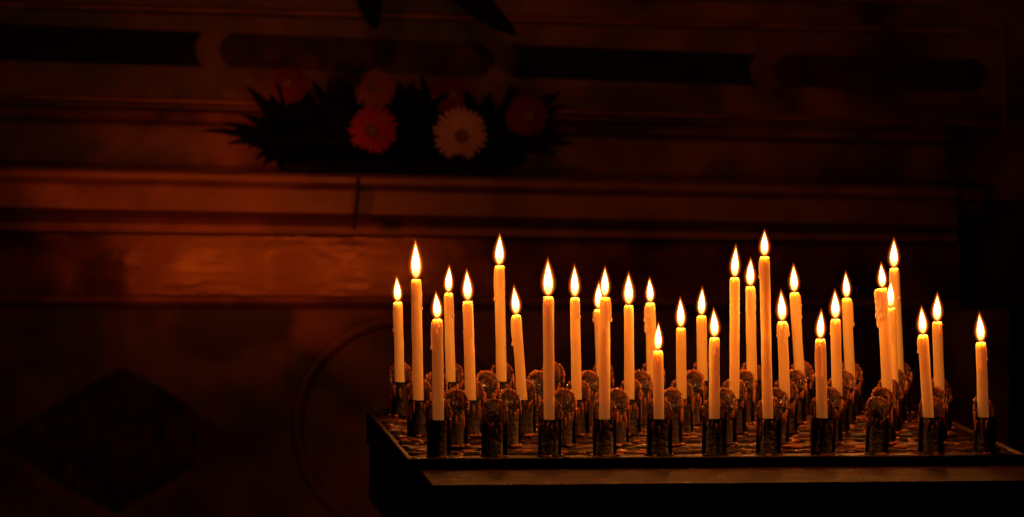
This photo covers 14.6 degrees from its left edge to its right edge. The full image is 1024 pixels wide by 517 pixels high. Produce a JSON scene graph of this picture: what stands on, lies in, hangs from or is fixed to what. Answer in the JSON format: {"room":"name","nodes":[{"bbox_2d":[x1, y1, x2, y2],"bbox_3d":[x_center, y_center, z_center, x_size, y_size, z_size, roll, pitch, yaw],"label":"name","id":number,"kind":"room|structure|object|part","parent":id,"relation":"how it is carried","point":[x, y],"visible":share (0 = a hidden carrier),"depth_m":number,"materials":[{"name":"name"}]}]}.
{"room":"church","nodes":[
{"label":"church","id":0,"kind":"room"},
{"bbox_2d":[956,200,1023,516],"bbox_3d":[-0.011,-0.790,6.678,9.000,3.200,0.165,0,4,-8],"label":"wall","id":1,"kind":"structure","parent":0,"point":[991,244],"depth_m":6.78,"materials":[{"name":"paint"}]},
{"bbox_3d":[-0.009,1.062,3.833,10.000,0.100,9.500,0,4,0],"label":"floor","id":2,"kind":"structure","parent":0,"visible":0},
{"bbox_2d":[0,0,1023,516],"bbox_3d":[-0.085,0.123,6.513,2.310,1.399,0.256,0,4,-8],"label":"wall","id":3,"kind":"structure","parent":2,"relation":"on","point":[191,326],"depth_m":6.51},
{"bbox_2d":[201,75,573,172],"bbox_3d":[-0.199,-0.217,6.421,0.604,0.157,0.125,0,4,-8],"label":"foliage","id":4,"kind":"object","parent":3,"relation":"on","point":[316,139],"visible":0.85,"depth_m":6.40,"materials":[{"name":"plant"}]},
{"bbox_2d":[272,65,309,110],"bbox_3d":[-0.335,-0.239,6.389,0.098,0.140,0.034,0,4,-4],"label":"flower","id":5,"kind":"object","parent":4,"relation":"in","point":[292,83],"visible":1,"depth_m":6.38,"materials":[{"name":"red plant"}]},
{"bbox_3d":[-0.358,-0.280,6.374,0.017,0.016,0.011,0,4,0],"label":"flower","id":6,"kind":"part","parent":5,"relation":"part of","materials":[{"name":"plant"}]},
{"bbox_2d":[347,106,397,154],"bbox_3d":[-0.222,-0.204,6.371,0.079,0.079,0.036,0,4,-10],"label":"flower","id":7,"kind":"object","parent":4,"relation":"in","point":[372,129],"visible":1,"depth_m":6.37,"materials":[{"name":"red plant"}]},
{"bbox_3d":[-0.224,-0.203,6.359,0.020,0.020,0.010,0,4,0],"label":"flower","id":8,"kind":"part","parent":7,"relation":"part of","materials":[{"name":"plant"}]},
{"bbox_2d":[354,67,396,150],"bbox_3d":[-0.218,-0.235,6.390,0.068,0.140,0.039,1,4,0],"label":"flower","id":9,"kind":"object","parent":4,"relation":"in","point":[377,91],"visible":1,"depth_m":6.38,"materials":[{"name":"pink plant"}]},
{"bbox_3d":[-0.221,-0.273,6.374,0.018,0.018,0.011,2,4,14],"label":"flower","id":10,"kind":"part","parent":9,"relation":"part of","materials":[{"name":"orange plant"}]},
{"bbox_2d":[432,76,472,117],"bbox_3d":[-0.098,-0.228,6.417,0.069,0.129,0.033,1,4,10],"label":"flower","id":11,"kind":"object","parent":4,"relation":"in","point":[456,88],"visible":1,"depth_m":6.41,"materials":[{"name":"red plant"}]},
{"bbox_3d":[-0.096,-0.263,6.404,0.018,0.017,0.011,0,4,0],"label":"flower","id":12,"kind":"part","parent":11,"relation":"part of","materials":[{"name":"plant"}]},
{"bbox_2d":[432,106,486,161],"bbox_3d":[-0.083,-0.199,6.388,0.089,0.091,0.039,1,4,0],"label":"flower","id":13,"kind":"object","parent":4,"relation":"in","point":[461,132],"visible":1,"depth_m":6.38,"materials":[{"name":"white plant"}]},
{"bbox_3d":[-0.080,-0.195,6.375,0.023,0.022,0.011,0,4,-9],"label":"flower","id":14,"kind":"part","parent":13,"relation":"part of","materials":[{"name":"brown plant"}]},
{"bbox_2d":[492,94,549,146],"bbox_3d":[0.003,-0.213,6.418,0.114,0.104,0.034,1,4,4],"label":"flower","id":15,"kind":"object","parent":4,"relation":"in","point":[526,115],"visible":1,"depth_m":6.41,"materials":[{"name":"red plant"}]},
{"bbox_3d":[-0.013,-0.196,6.429,0.083,0.068,0.008,2,4,15],"label":"stem","id":16,"kind":"part","parent":15,"relation":"part of","materials":[{"name":"green plant"}]},
{"bbox_3d":[0.027,-0.228,6.405,0.019,0.018,0.009,0,4,-11],"label":"flower","id":17,"kind":"part","parent":15,"relation":"part of","materials":[{"name":"plant"}]},
{"bbox_3d":[-0.179,0.271,6.514,0.364,0.364,0.013,0,4,-8],"label":"ring moulding","id":18,"kind":"part","parent":3,"relation":"part of","materials":[{"name":"brown wood"}]},
{"bbox_2d":[355,0,516,35],"bbox_3d":[-0.127,-0.579,6.376,0.505,0.444,0.267,1,4,0],"label":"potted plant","id":19,"kind":"object","parent":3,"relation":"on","point":[487,12],"visible":1,"depth_m":6.30,"materials":[{"name":"green plant"}]},
{"bbox_3d":[-0.242,-0.092,6.474,1.980,0.137,0.255,0,4,-8],"label":"cornice","id":20,"kind":"part","parent":3,"relation":"part of","materials":[{"name":"wood"}]},
{"bbox_3d":[-0.249,0.007,6.545,1.988,0.117,0.127,0,4,-8],"label":"polished panel","id":21,"kind":"part","parent":3,"relation":"part of","materials":[{"name":"wood"}]},
{"bbox_3d":[-0.247,0.068,6.533,1.989,0.037,0.160,0,4,-8],"label":"moulding","id":22,"kind":"part","parent":3,"relation":"part of","materials":[{"name":"wood"}]},
{"bbox_3d":[-0.243,-0.224,6.556,2.008,0.074,0.075,0,4,-8],"label":"moulding","id":23,"kind":"part","parent":3,"relation":"part of","materials":[{"name":"brown wood"}]},
{"bbox_3d":[-0.207,-0.399,6.563,2.083,0.057,0.048,0,4,-8],"label":"moulding","id":24,"kind":"part","parent":3,"relation":"part of","materials":[{"name":"wood"}]},
{"bbox_3d":[-0.207,-0.249,6.572,2.086,0.063,0.052,0,4,-8],"label":"moulding","id":25,"kind":"part","parent":3,"relation":"part of","materials":[{"name":"wood"}]},
{"bbox_3d":[-0.210,0.442,6.585,2.076,0.751,0.120,0,4,-8],"label":"panel","id":26,"kind":"part","parent":3,"relation":"part of","materials":[{"name":"red stone"}]},
{"bbox_2d":[366,361,1023,516],"bbox_3d":[0.191,0.559,4.185,0.641,0.857,0.579,0,4,-7],"label":"rack","id":27,"kind":"object","parent":2,"relation":"on","point":[496,453],"visible":0.91,"depth_m":4.03,"materials":[{"name":"metal"}]},
{"bbox_3d":[-0.129,0.201,4.188,0.006,0.036,0.441,0,4,-7],"label":"rail","id":28,"kind":"part","parent":27,"relation":"part of","materials":[{"name":"metal"}]},
{"bbox_2d":[393,299,404,381],"bbox_3d":[-0.124,0.095,4.374,0.016,0.154,0.013,0,4,-1],"label":"candle","id":29,"kind":"object","parent":27,"relation":"in","point":[397,306],"visible":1,"depth_m":4.37,"materials":[{"name":"wax"}]},
{"bbox_2d":[386,362,412,416],"bbox_3d":[-0.122,0.144,4.376,0.030,0.058,0.026,0,4,-11],"label":"candle holder","id":30,"kind":"object","parent":27,"relation":"on","point":[397,407],"depth_m":4.37,"materials":[{"name":"metal"}]},
{"bbox_2d":[411,276,423,399],"bbox_3d":[-0.099,0.081,4.184,0.016,0.207,0.016,-1,4,0],"label":"candle","id":31,"kind":"object","parent":27,"relation":"in","point":[416,286],"visible":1,"depth_m":4.18,"materials":[{"name":"wax"}]},
{"bbox_2d":[405,379,431,436],"bbox_3d":[-0.097,0.157,4.189,0.027,0.058,0.029,-2,5,-31],"label":"candle holder","id":32,"kind":"object","parent":27,"relation":"on","point":[416,409],"depth_m":4.18,"materials":[{"name":"metal"}]},
{"bbox_2d":[424,372,447,394],"bbox_3d":[-0.081,0.150,4.288,0.029,0.058,0.028,0,4,-4],"label":"candle holder","id":33,"kind":"object","parent":27,"relation":"on","point":[428,377],"depth_m":4.29,"materials":[{"name":"metal"}]},
{"bbox_2d":[430,316,443,419],"bbox_3d":[-0.075,0.114,3.997,0.014,0.167,0.014,0,4,0],"label":"candle","id":34,"kind":"object","parent":27,"relation":"in","point":[436,346],"visible":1,"depth_m":3.99,"materials":[{"name":"wax"}]},
{"bbox_2d":[426,399,451,457],"bbox_3d":[-0.072,0.170,4.000,0.026,0.058,0.031,1,4,0],"label":"candle holder","id":35,"kind":"object","parent":27,"relation":"on","point":[438,431],"depth_m":4.00,"materials":[{"name":"metal"}]},
{"bbox_2d":[444,290,455,381],"bbox_3d":[-0.068,0.088,4.379,0.013,0.166,0.013,-1,4,0],"label":"candle","id":36,"kind":"object","parent":27,"relation":"in","point":[449,315],"visible":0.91,"depth_m":4.37,"materials":[{"name":"wax"}]},
{"bbox_2d":[443,362,463,389],"bbox_3d":[-0.065,0.143,4.385,0.029,0.058,0.028,0,4,-2],"label":"candle holder","id":37,"kind":"object","parent":27,"relation":"on","point":[459,374],"depth_m":4.39,"materials":[{"name":"metal"}]},
{"bbox_2d":[444,388,469,447],"bbox_3d":[-0.057,0.163,4.097,0.026,0.059,0.029,-3,5,-43],"label":"candle holder","id":38,"kind":"object","parent":27,"relation":"on","point":[458,400],"depth_m":4.10,"materials":[{"name":"metal"}]},
{"bbox_2d":[463,298,475,399],"bbox_3d":[-0.045,0.097,4.192,0.018,0.176,0.014,-1,4,-16],"label":"candle","id":39,"kind":"object","parent":27,"relation":"in","point":[468,321],"visible":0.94,"depth_m":4.19,"materials":[{"name":"wax"}]},
{"bbox_2d":[459,380,484,436],"bbox_3d":[-0.041,0.157,4.195,0.029,0.059,0.026,4,5,39],"label":"candle holder","id":40,"kind":"object","parent":27,"relation":"on","point":[475,413],"depth_m":4.19,"materials":[{"name":"metal"}]},
{"bbox_2d":[475,370,499,400],"bbox_3d":[-0.026,0.150,4.294,0.029,0.058,0.027,4,5,38],"label":"candle holder","id":41,"kind":"object","parent":27,"relation":"on","point":[487,379],"depth_m":4.30,"materials":[{"name":"metal"}]},
{"bbox_2d":[480,397,507,456],"bbox_3d":[-0.018,0.170,4.008,0.028,0.059,0.025,1,4,11],"label":"candle holder","id":42,"kind":"object","parent":27,"relation":"on","point":[494,418],"depth_m":4.01,"materials":[{"name":"metal"}]},
{"bbox_2d":[494,263,506,381],"bbox_3d":[-0.012,0.071,4.385,0.015,0.201,0.015,-1,4,0],"label":"candle","id":43,"kind":"object","parent":27,"relation":"in","point":[499,271],"visible":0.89,"depth_m":4.38,"materials":[{"name":"wax"}]},
{"bbox_2d":[490,362,514,389],"bbox_3d":[-0.010,0.143,4.392,0.027,0.058,0.029,-3,5,-43],"label":"candle holder","id":44,"kind":"object","parent":27,"relation":"on","point":[510,382],"depth_m":4.39,"materials":[{"name":"metal"}]},
{"bbox_2d":[498,388,522,447],"bbox_3d":[-0.001,0.164,4.105,0.026,0.058,0.031,-1,4,-17],"label":"candle holder","id":45,"kind":"object","parent":27,"relation":"on","point":[509,396],"depth_m":4.10,"materials":[{"name":"metal"}]},
{"bbox_2d":[511,312,526,399],"bbox_3d":[0.008,0.105,4.199,0.023,0.159,0.013,0,4,-1],"label":"candle","id":46,"kind":"object","parent":27,"relation":"in","point":[516,322],"visible":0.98,"depth_m":4.20,"materials":[{"name":"wax"}]},
{"bbox_2d":[514,379,536,436],"bbox_3d":[0.014,0.157,4.203,0.026,0.058,0.031,0,4,-10],"label":"candle holder","id":47,"kind":"object","parent":27,"relation":"on","point":[528,417],"depth_m":4.20,"materials":[{"name":"metal"}]},
{"bbox_2d":[527,370,543,425],"bbox_3d":[0.030,0.150,4.300,0.026,0.059,0.029,-3,5,-42],"label":"candle holder","id":48,"kind":"object","parent":27,"relation":"on","point":[536,376],"depth_m":4.31,"materials":[{"name":"metal"}]},
{"bbox_2d":[543,293,554,419],"bbox_3d":[0.037,0.098,4.010,0.016,0.201,0.016,-1,4,0],"label":"candle","id":49,"kind":"object","parent":27,"relation":"in","point":[548,301],"visible":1,"depth_m":4.01,"materials":[{"name":"wax"}]},
{"bbox_2d":[537,398,563,456],"bbox_3d":[0.038,0.170,4.016,0.029,0.059,0.028,-2,5,-36],"label":"candle holder","id":50,"kind":"object","parent":27,"relation":"on","point":[549,431],"depth_m":4.01,"materials":[{"name":"metal"}]},
{"bbox_2d":[541,362,565,390],"bbox_3d":[0.045,0.143,4.397,0.026,0.059,0.029,-3,5,-41],"label":"candle holder","id":51,"kind":"object","parent":27,"relation":"on","point":[559,373],"depth_m":4.40,"materials":[{"name":"metal"}]},
{"bbox_2d":[554,388,576,446],"bbox_3d":[0.053,0.163,4.112,0.028,0.059,0.025,1,4,13],"label":"candle holder","id":52,"kind":"object","parent":27,"relation":"on","point":[567,399],"depth_m":4.11,"materials":[{"name":"metal"}]},
{"bbox_2d":[570,294,581,399],"bbox_3d":[0.067,0.094,4.205,0.014,0.181,0.014,-1,4,0],"label":"candle","id":53,"kind":"object","parent":27,"relation":"in","point":[575,316],"visible":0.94,"depth_m":4.20,"materials":[{"name":"wax"}]},
{"bbox_2d":[565,379,590,435],"bbox_3d":[0.068,0.157,4.210,0.028,0.059,0.025,2,4,18],"label":"candle holder","id":54,"kind":"object","parent":27,"relation":"on","point":[583,405],"depth_m":4.21,"materials":[{"name":"metal"}]},
{"bbox_2d":[581,370,598,425],"bbox_3d":[0.085,0.150,4.308,0.026,0.058,0.031,-1,4,-20],"label":"candle holder","id":55,"kind":"object","parent":27,"relation":"on","point":[589,376],"depth_m":4.31,"materials":[{"name":"metal"}]},
{"bbox_2d":[592,306,599,375],"bbox_3d":[0.097,0.097,4.402,0.018,0.148,0.013,0,4,-10],"label":"candle","id":56,"kind":"object","parent":27,"relation":"in","point":[596,314],"visible":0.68,"depth_m":4.40,"materials":[{"name":"wax"}]},
{"bbox_2d":[593,363,613,387],"bbox_3d":[0.101,0.143,4.405,0.026,0.058,0.031,0,4,-3],"label":"candle holder","id":57,"kind":"object","parent":27,"relation":"on","point":[594,367],"depth_m":4.41,"materials":[{"name":"metal"}]},
{"bbox_2d":[599,294,611,418],"bbox_3d":[0.093,0.102,4.016,0.013,0.192,0.013,-2,5,-28],"label":"candle","id":58,"kind":"object","parent":27,"relation":"in","point":[605,303],"visible":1,"depth_m":4.01,"materials":[{"name":"wax"}]},
{"bbox_2d":[591,399,619,456],"bbox_3d":[0.093,0.170,4.022,0.029,0.059,0.025,4,5,42],"label":"candle holder","id":59,"kind":"object","parent":27,"relation":"on","point":[604,431],"depth_m":4.02,"materials":[{"name":"metal"}]},
{"bbox_2d":[610,388,632,446],"bbox_3d":[0.108,0.163,4.121,0.029,0.059,0.028,-3,6,-44],"label":"candle holder","id":60,"kind":"object","parent":27,"relation":"on","point":[618,396],"depth_m":4.12,"materials":[{"name":"metal"}]},
{"bbox_2d":[624,302,634,398],"bbox_3d":[0.123,0.098,4.213,0.015,0.173,0.015,-1,4,0],"label":"candle","id":61,"kind":"object","parent":27,"relation":"in","point":[628,309],"visible":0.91,"depth_m":4.21,"materials":[{"name":"wax"}]},
{"bbox_2d":[620,379,643,435],"bbox_3d":[0.124,0.157,4.218,0.029,0.059,0.028,-2,4,-27],"label":"candle holder","id":62,"kind":"object","parent":27,"relation":"on","point":[635,405],"depth_m":4.21,"materials":[{"name":"metal"}]},
{"bbox_2d":[634,369,652,425],"bbox_3d":[0.139,0.150,4.315,0.028,0.059,0.025,1,4,1],"label":"candle holder","id":63,"kind":"object","parent":27,"relation":"on","point":[645,379],"depth_m":4.32,"materials":[{"name":"metal"}]},
{"bbox_3d":[0.153,0.177,4.442,0.619,0.026,0.006,0,4,-7],"label":"rail","id":64,"kind":"part","parent":27,"relation":"part of","materials":[{"name":"metal"}]},
{"bbox_2d":[644,300,655,377],"bbox_3d":[0.153,0.095,4.409,0.017,0.153,0.013,0,4,-12],"label":"candle","id":65,"kind":"object","parent":27,"relation":"in","point":[649,309],"visible":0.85,"depth_m":4.40,"materials":[{"name":"wax"}]},
{"bbox_2d":[642,362,664,389],"bbox_3d":[0.155,0.143,4.412,0.028,0.059,0.025,1,4,10],"label":"candle holder","id":66,"kind":"object","parent":27,"relation":"on","point":[644,368],"depth_m":4.41,"materials":[{"name":"metal"}]},
{"bbox_2d":[653,347,663,418],"bbox_3d":[0.148,0.130,4.027,0.012,0.136,0.012,-1,4,0],"label":"candle","id":67,"kind":"object","parent":27,"relation":"in","point":[658,368],"visible":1,"depth_m":4.02,"materials":[{"name":"wax"}]},
{"bbox_2d":[644,398,673,455],"bbox_3d":[0.148,0.170,4.029,0.030,0.058,0.026,0,4,-11],"label":"candle holder","id":68,"kind":"object","parent":27,"relation":"on","point":[659,431],"depth_m":4.03,"materials":[{"name":"metal"}]},
{"bbox_2d":[664,387,684,445],"bbox_3d":[0.164,0.163,4.127,0.025,0.059,0.029,-2,5,-35],"label":"candle holder","id":69,"kind":"object","parent":27,"relation":"on","point":[673,395],"depth_m":4.12,"materials":[{"name":"metal"}]},
{"bbox_2d":[676,325,686,398],"bbox_3d":[0.179,0.112,4.221,0.013,0.146,0.013,-1,4,0],"label":"candle","id":70,"kind":"object","parent":27,"relation":"in","point":[681,377],"visible":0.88,"depth_m":4.22,"materials":[{"name":"wax"}]},
{"bbox_2d":[670,379,695,435],"bbox_3d":[0.180,0.157,4.224,0.029,0.059,0.025,3,5,34],"label":"candle holder","id":71,"kind":"object","parent":27,"relation":"on","point":[688,407],"depth_m":4.22,"materials":[{"name":"metal"}]},
{"bbox_2d":[379,417,1001,457],"bbox_3d":[0.181,0.192,4.227,0.619,0.006,0.429,0,4,-7],"label":"tray","id":72,"kind":"object","parent":27,"relation":"on","point":[399,437],"depth_m":4.11,"materials":[{"name":"metal"}]},
{"bbox_2d":[686,369,704,424],"bbox_3d":[0.196,0.150,4.323,0.029,0.059,0.028,-2,5,-29],"label":"candle holder","id":73,"kind":"object","parent":27,"relation":"on","point":[695,377],"depth_m":4.32,"materials":[{"name":"metal"}]},
{"bbox_2d":[692,362,708,400],"bbox_3d":[0.211,0.143,4.421,0.029,0.059,0.028,-3,5,-42],"label":"candle holder","id":74,"kind":"object","parent":27,"relation":"on","point":[706,393],"depth_m":4.41,"materials":[{"name":"metal"}]},
{"bbox_2d":[697,313,707,380],"bbox_3d":[0.210,0.100,4.417,0.013,0.142,0.013,-1,4,0],"label":"candle","id":75,"kind":"object","parent":27,"relation":"in","point":[701,320],"visible":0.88,"depth_m":4.41,"materials":[{"name":"wax"}]},
{"bbox_2d":[709,334,719,418],"bbox_3d":[0.204,0.123,4.033,0.014,0.150,0.014,0,4,0],"label":"candle","id":76,"kind":"object","parent":27,"relation":"in","point":[714,342],"visible":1,"depth_m":4.03,"materials":[{"name":"wax"}]},
{"bbox_2d":[702,399,728,455],"bbox_3d":[0.205,0.170,4.038,0.029,0.058,0.028,1,4,5],"label":"candle holder","id":77,"kind":"object","parent":27,"relation":"on","point":[714,431],"depth_m":4.03,"materials":[{"name":"metal"}]},
{"bbox_3d":[0.208,0.207,4.012,0.623,0.018,0.006,0,4,-7],"label":"rail","id":78,"kind":"part","parent":27,"relation":"part of","materials":[{"name":"metal"}]},
{"bbox_2d":[419,465,1023,489],"bbox_3d":[0.227,0.217,3.945,0.627,0.007,0.134,0,4,-7],"label":"shelf","id":79,"kind":"object","parent":27,"relation":"attached to","point":[431,477],"depth_m":3.93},
{"bbox_2d":[720,387,738,445],"bbox_3d":[0.220,0.164,4.133,0.030,0.058,0.026,0,4,-11],"label":"candle holder","id":80,"kind":"object","parent":27,"relation":"on","point":[726,395],"depth_m":4.13,"materials":[{"name":"metal"}]},
{"bbox_2d":[729,275,739,398],"bbox_3d":[0.235,0.084,4.226,0.013,0.202,0.013,0,4,0],"label":"candle","id":81,"kind":"object","parent":27,"relation":"in","point":[734,341],"visible":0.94,"depth_m":4.22,"materials":[{"name":"wax"}]},
{"bbox_2d":[722,378,747,434],"bbox_3d":[0.235,0.157,4.231,0.030,0.058,0.026,0,4,-7],"label":"candle holder","id":82,"kind":"object","parent":27,"relation":"on","point":[742,401],"depth_m":4.23,"materials":[{"name":"metal"}]},
{"bbox_2d":[739,369,755,424],"bbox_3d":[0.251,0.150,4.329,0.025,0.059,0.029,-2,5,-34],"label":"candle holder","id":83,"kind":"object","parent":27,"relation":"on","point":[745,375],"depth_m":4.33,"materials":[{"name":"metal"}]},
{"bbox_2d":[745,283,756,380],"bbox_3d":[0.264,0.084,4.423,0.017,0.175,0.014,3,4,27],"label":"candle","id":84,"kind":"object","parent":27,"relation":"in","point":[751,350],"visible":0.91,"depth_m":4.42,"materials":[{"name":"wax"}]},
{"bbox_2d":[741,361,761,415],"bbox_3d":[0.266,0.143,4.427,0.029,0.059,0.025,3,5,33],"label":"candle holder","id":85,"kind":"object","parent":27,"relation":"on","point":[758,383],"depth_m":4.42,"materials":[{"name":"metal"}]},
{"bbox_2d":[758,253,772,418],"bbox_3d":[0.257,0.084,4.037,0.019,0.229,0.013,1,4,0],"label":"candle","id":86,"kind":"object","parent":27,"relation":"in","point":[764,262],"visible":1,"depth_m":4.03,"materials":[{"name":"wax"}]},
{"bbox_2d":[754,397,782,455],"bbox_3d":[0.260,0.170,4.044,0.027,0.058,0.029,-2,5,-29],"label":"candle holder","id":87,"kind":"object","parent":27,"relation":"on","point":[768,431],"depth_m":4.04,"materials":[{"name":"metal"}]},
{"bbox_2d":[772,387,791,444],"bbox_3d":[0.276,0.163,4.143,0.029,0.058,0.028,-1,4,-18],"label":"candle holder","id":88,"kind":"object","parent":27,"relation":"on","point":[783,398],"depth_m":4.14,"materials":[{"name":"metal"}]},
{"bbox_2d":[776,318,789,398],"bbox_3d":[0.287,0.108,4.235,0.019,0.154,0.014,1,4,2],"label":"candle","id":89,"kind":"object","parent":27,"relation":"in","point":[783,333],"visible":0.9,"depth_m":4.23,"materials":[{"name":"wax"}]},
{"bbox_2d":[775,379,799,434],"bbox_3d":[0.292,0.157,4.240,0.029,0.058,0.028,0,4,-14],"label":"candle holder","id":90,"kind":"object","parent":27,"relation":"on","point":[793,430],"depth_m":4.24,"materials":[{"name":"metal"}]},
{"bbox_2d":[790,289,804,373],"bbox_3d":[0.316,0.088,4.431,0.023,0.168,0.014,0,4,-1],"label":"candle","id":91,"kind":"object","parent":27,"relation":"in","point":[795,299],"visible":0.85,"depth_m":4.42,"materials":[{"name":"wax"}]},
{"bbox_2d":[789,369,807,424],"bbox_3d":[0.306,0.150,4.336,0.030,0.058,0.026,1,4,1],"label":"candle holder","id":92,"kind":"object","parent":27,"relation":"on","point":[798,377],"depth_m":4.34,"materials":[{"name":"metal"}]},
{"bbox_2d":[791,361,814,414],"bbox_3d":[0.322,0.143,4.433,0.030,0.058,0.026,0,4,-13],"label":"candle holder","id":93,"kind":"object","parent":27,"relation":"on","point":[809,372],"depth_m":4.43,"materials":[{"name":"metal"}]},
{"bbox_2d":[814,336,827,417],"bbox_3d":[0.313,0.124,4.047,0.016,0.149,0.013,1,4,4],"label":"candle","id":94,"kind":"object","parent":27,"relation":"in","point":[820,374],"visible":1,"depth_m":4.04,"materials":[{"name":"wax"}]},
{"bbox_2d":[810,397,836,454],"bbox_3d":[0.316,0.170,4.050,0.029,0.059,0.026,3,5,36],"label":"candle holder","id":95,"kind":"object","parent":27,"relation":"on","point":[822,430],"depth_m":4.05,"materials":[{"name":"metal"}]},
{"bbox_2d":[827,387,843,444],"bbox_3d":[0.331,0.163,4.149,0.027,0.058,0.029,-3,6,-44],"label":"candle holder","id":96,"kind":"object","parent":27,"relation":"on","point":[834,395],"depth_m":4.15,"materials":[{"name":"metal"}]},
{"bbox_2d":[830,316,841,394],"bbox_3d":[0.343,0.108,4.243,0.017,0.154,0.014,-1,4,-18],"label":"candle","id":97,"kind":"object","parent":27,"relation":"in","point":[835,325],"visible":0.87,"depth_m":4.24,"materials":[{"name":"wax"}]},
{"bbox_2d":[827,378,851,434],"bbox_3d":[0.346,0.157,4.247,0.029,0.058,0.027,3,5,36],"label":"candle holder","id":98,"kind":"object","parent":27,"relation":"on","point":[845,390],"depth_m":4.25,"materials":[{"name":"metal"}]},
{"bbox_2d":[842,295,854,376],"bbox_3d":[0.374,0.092,4.437,0.020,0.159,0.012,0,4,-1],"label":"candle","id":99,"kind":"object","parent":27,"relation":"in","point":[847,305],"visible":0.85,"depth_m":4.43,"materials":[{"name":"wax"}]},
{"bbox_2d":[842,369,857,423],"bbox_3d":[0.362,0.150,4.345,0.029,0.058,0.028,-1,4,-21],"label":"candle holder","id":100,"kind":"object","parent":27,"relation":"on","point":[847,377],"depth_m":4.35,"materials":[{"name":"metal"}]},
{"bbox_2d":[842,362,864,414],"bbox_3d":[0.378,0.143,4.443,0.029,0.058,0.028,-1,4,-20],"label":"candle holder","id":101,"kind":"object","parent":27,"relation":"on","point":[860,408],"depth_m":4.44,"materials":[{"name":"metal"}]},
{"bbox_2d":[865,396,889,454],"bbox_3d":[0.371,0.170,4.058,0.026,0.058,0.031,0,4,0],"label":"candle holder","id":102,"kind":"object","parent":27,"relation":"on","point":[877,417],"depth_m":4.05,"materials":[{"name":"metal"}]},
{"bbox_2d":[874,285,892,392],"bbox_3d":[0.396,0.094,4.248,0.024,0.183,0.015,-1,4,-16],"label":"candle","id":103,"kind":"object","parent":27,"relation":"in","point":[880,294],"visible":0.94,"depth_m":4.24,"materials":[{"name":"wax"}]},
{"bbox_2d":[871,386,896,444],"bbox_3d":[0.387,0.163,4.155,0.029,0.059,0.026,4,5,39],"label":"candle holder","id":104,"kind":"object","parent":27,"relation":"on","point":[878,391],"depth_m":4.16,"materials":[{"name":"metal"}]},
{"bbox_2d":[877,379,903,433],"bbox_3d":[0.403,0.157,4.252,0.029,0.059,0.026,4,5,40],"label":"candle holder","id":105,"kind":"object","parent":27,"relation":"on","point":[897,391],"depth_m":4.25,"materials":[{"name":"metal"}]},
{"bbox_2d":[889,305,898,383],"bbox_3d":[0.413,0.100,4.347,0.020,0.157,0.014,1,4,4],"label":"candle","id":106,"kind":"object","parent":27,"relation":"in","point":[892,312],"visible":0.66,"depth_m":4.34,"materials":[{"name":"wax"}]},
{"bbox_2d":[889,265,903,372],"bbox_3d":[0.427,0.073,4.444,0.023,0.196,0.014,0,4,-1],"label":"candle","id":107,"kind":"object","parent":27,"relation":"in","point":[894,277],"visible":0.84,"depth_m":4.44,"materials":[{"name":"wax"}]},
{"bbox_2d":[898,369,907,423],"bbox_3d":[0.418,0.150,4.351,0.027,0.058,0.029,-3,5,-41],"label":"candle holder","id":108,"kind":"object","parent":27,"relation":"on","point":[903,382],"depth_m":4.35,"materials":[{"name":"metal"}]},
{"bbox_2d":[903,361,913,414],"bbox_3d":[0.433,0.143,4.449,0.029,0.058,0.027,3,5,36],"label":"candle holder","id":109,"kind":"object","parent":27,"relation":"on","point":[907,370],"depth_m":4.45,"materials":[{"name":"metal"}]},
{"bbox_2d":[917,332,933,417],"bbox_3d":[0.420,0.122,4.061,0.023,0.152,0.013,0,4,-1],"label":"candle","id":110,"kind":"object","parent":27,"relation":"in","point":[923,351],"visible":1,"depth_m":4.06,"materials":[{"name":"wax"}]},
{"bbox_2d":[916,397,944,454],"bbox_3d":[0.425,0.170,4.065,0.028,0.059,0.025,2,4,20],"label":"candle holder","id":111,"kind":"object","parent":27,"relation":"on","point":[930,430],"depth_m":4.06,"materials":[{"name":"metal"}]},
{"bbox_2d":[932,319,944,392],"bbox_3d":[0.454,0.110,4.258,0.018,0.150,0.014,0,4,-10],"label":"candle","id":112,"kind":"object","parent":27,"relation":"in","point":[937,332],"visible":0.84,"depth_m":4.25,"materials":[{"name":"wax"}]},
{"bbox_2d":[932,386,948,444],"bbox_3d":[0.442,0.163,4.162,0.026,0.058,0.031,0,4,-12],"label":"candle holder","id":113,"kind":"object","parent":27,"relation":"on","point":[937,392],"depth_m":4.17,"materials":[{"name":"metal"}]},
{"bbox_2d":[931,378,953,432],"bbox_3d":[0.458,0.157,4.260,0.026,0.058,0.031,-1,4,-19],"label":"candle holder","id":114,"kind":"object","parent":27,"relation":"on","point":[947,387],"depth_m":4.26,"materials":[{"name":"metal"}]},
{"bbox_2d":[976,339,988,416],"bbox_3d":[0.478,0.125,4.069,0.018,0.145,0.014,0,4,-10],"label":"candle","id":115,"kind":"object","parent":27,"relation":"in","point":[981,349],"visible":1,"depth_m":4.07,"materials":[{"name":"wax"}]},
{"bbox_2d":[972,396,998,453],"bbox_3d":[0.481,0.170,4.073,0.028,0.059,0.029,3,5,36],"label":"candle holder","id":116,"kind":"object","parent":27,"relation":"on","point":[984,428],"depth_m":4.07,"materials":[{"name":"metal"}]},
{"bbox_3d":[0.490,0.201,4.268,0.006,0.036,0.441,0,4,-7],"label":"rail","id":117,"kind":"part","parent":27,"relation":"part of","materials":[{"name":"metal"}]}
]}

